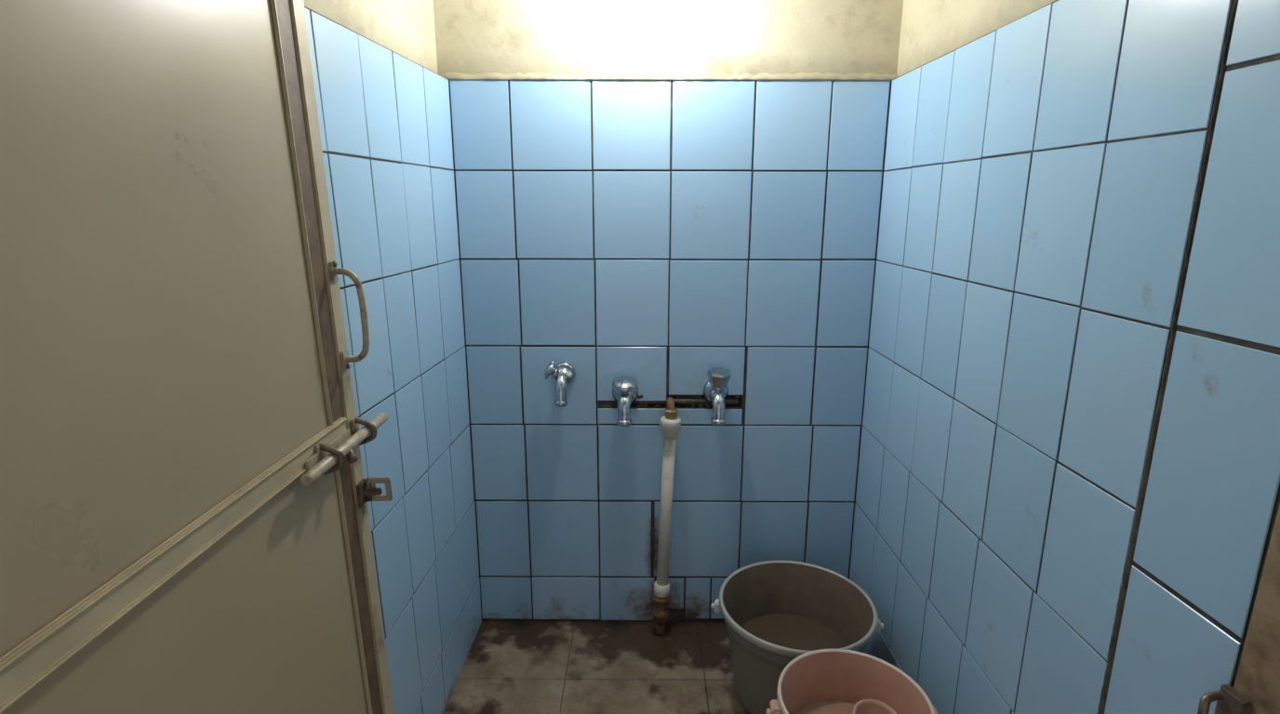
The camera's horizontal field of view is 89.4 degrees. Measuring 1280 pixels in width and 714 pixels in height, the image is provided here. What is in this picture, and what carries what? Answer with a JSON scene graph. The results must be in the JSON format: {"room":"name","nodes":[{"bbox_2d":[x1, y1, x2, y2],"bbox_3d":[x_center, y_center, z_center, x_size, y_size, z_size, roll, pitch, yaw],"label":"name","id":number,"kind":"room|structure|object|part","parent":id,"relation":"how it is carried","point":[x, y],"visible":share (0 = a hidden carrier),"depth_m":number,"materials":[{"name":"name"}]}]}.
{"room":"bathroom","nodes":[
{"label":"bathroom","id":0,"kind":"room"},
{"bbox_2d":[0,0,393,713],"bbox_3d":[-0.536,0.227,0.817,0.038,1.990,0.760,-1,13,1],"label":"door","id":1,"kind":"structure","parent":0,"point":[172,328],"depth_m":0.73,"materials":[{"name":"paint"}]},
{"bbox_2d":[0,417,346,713],"bbox_3d":[-0.519,0.205,0.791,0.014,0.038,0.710,-1,13,1],"label":"rail","id":2,"kind":"object","parent":1,"relation":"attached to","point":[21,669],"visible":0.93,"depth_m":0.66,"materials":[{"name":"metal"}]},
{"bbox_2d":[299,412,388,486],"bbox_3d":[-0.494,0.149,1.102,0.041,0.054,0.301,-1,13,0],"label":"bolt","id":3,"kind":"object","parent":1,"relation":"attached to","point":[323,462],"visible":1,"depth_m":1.07,"materials":[{"name":"metal"}]},
{"bbox_2d":[328,260,369,370],"bbox_3d":[-0.495,-0.071,1.114,0.051,0.189,0.022,-1,13,1],"label":"door handle","id":4,"kind":"object","parent":1,"relation":"attached to","point":[334,271],"depth_m":1.11,"materials":[{"name":"metal"}]},
{"bbox_2d":[356,477,392,508],"bbox_3d":[-0.488,0.250,1.192,0.052,0.047,0.035,-1,13,1],"label":"hasp","id":5,"kind":"object","parent":1,"relation":"attached to","point":[366,491],"visible":1,"depth_m":1.20,"materials":[{"name":"metal"}]},
{"bbox_2d":[303,0,481,713],"bbox_3d":[-0.724,-0.064,0.913,0.286,2.670,2.307,0,13,1],"label":"wall","id":6,"kind":"structure","parent":0,"point":[382,100],"depth_m":1.60,"materials":[{"name":"tile"}]},
{"bbox_2d":[442,621,747,713],"bbox_3d":[0.001,1.242,1.220,1.800,0.111,2.400,0,13,0],"label":"floor","id":7,"kind":"structure","parent":0,"point":[510,667],"depth_m":2.04,"materials":[{"name":"tile"}]},
{"bbox_2d":[652,396,680,636],"bbox_3d":[0.085,0.540,2.150,0.088,0.828,0.105,0,13,0],"label":"pipe","id":8,"kind":"object","parent":7,"relation":"on","point":[670,425],"visible":1,"depth_m":2.11,"materials":[{"name":"plastic"}]},
{"bbox_2d":[711,560,883,713],"bbox_3d":[0.451,0.858,1.910,0.479,0.319,0.457,0,13,0],"label":"plastic bucket","id":9,"kind":"object","parent":7,"relation":"on","point":[775,613],"visible":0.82,"depth_m":1.98,"materials":[{"name":"grey plastic"}]},
{"bbox_3d":[0.472,0.745,1.988,0.487,0.076,0.249,3,14,11],"label":"bail handle","id":10,"kind":"part","parent":9,"relation":"part of","materials":[{"name":"white plastic"}]},
{"bbox_2d":[765,649,938,713],"bbox_3d":[0.483,0.943,1.484,0.360,0.349,0.360,13,18,43],"label":"plastic bucket","id":11,"kind":"object","parent":7,"relation":"on","point":[822,681],"visible":0.98,"depth_m":1.60,"materials":[{"name":"plastic"}]},
{"bbox_3d":[0.483,0.843,1.391,0.390,0.064,0.218,0,13,0],"label":"bail handle","id":12,"kind":"part","parent":11,"relation":"part of","materials":[{"name":"pink plastic"}]},
{"bbox_2d":[852,699,897,713],"bbox_3d":[0.525,0.867,1.462,0.130,0.129,0.112,0,13,0],"label":"mug","id":13,"kind":"object","parent":11,"relation":"in","point":[864,706],"visible":1,"depth_m":1.49,"materials":[{"name":"plastic"}]},
{"bbox_2d":[432,0,903,623],"bbox_3d":[0.059,-0.329,2.036,1.600,2.670,0.125,0,13,0],"label":"wall","id":14,"kind":"structure","parent":0,"point":[660,194],"depth_m":1.99,"materials":[{"name":"tile"}]},
{"bbox_2d":[544,360,575,407],"bbox_3d":[-0.251,0.078,2.014,0.098,0.127,0.119,0,13,0],"label":"water tap","id":15,"kind":"object","parent":14,"relation":"attached to","point":[564,373],"visible":1,"depth_m":1.99,"materials":[{"name":"silver metal"}]},
{"bbox_2d":[612,375,639,426],"bbox_3d":[-0.048,0.133,2.024,0.086,0.140,0.123,0,13,0],"label":"water tap","id":16,"kind":"object","parent":14,"relation":"attached to","point":[625,392],"visible":1,"depth_m":1.99,"materials":[{"name":"silver metal"}]},
{"bbox_2d":[632,394,741,408],"bbox_3d":[0.142,0.141,2.098,0.369,0.059,0.021,0,13,0],"label":"pipe","id":17,"kind":"object","parent":14,"relation":"attached to","point":[686,400],"visible":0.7,"depth_m":2.09,"materials":[{"name":"black metal"}]},
{"bbox_2d":[702,367,731,426],"bbox_3d":[0.242,0.119,2.020,0.083,0.163,0.122,0,13,0],"label":"water tap","id":18,"kind":"object","parent":14,"relation":"attached to","point":[715,391],"visible":1,"depth_m":1.99,"materials":[{"name":"silver metal"}]},
{"bbox_2d":[849,0,1279,713],"bbox_3d":[0.775,-0.167,1.360,0.099,2.670,1.371,0,13,0],"label":"wall","id":19,"kind":"structure","parent":0,"point":[1068,495],"depth_m":1.09,"materials":[{"name":"tile"}]},
{"bbox_2d":[1196,503,1279,713],"bbox_3d":[0.050,0.227,0.529,1.538,2.185,0.445,0,13,0],"label":"door frame","id":20,"kind":"structure","parent":19,"relation":"attached to","point":[1256,690],"depth_m":0.75,"materials":[{"name":"brown wood"}]}
]}

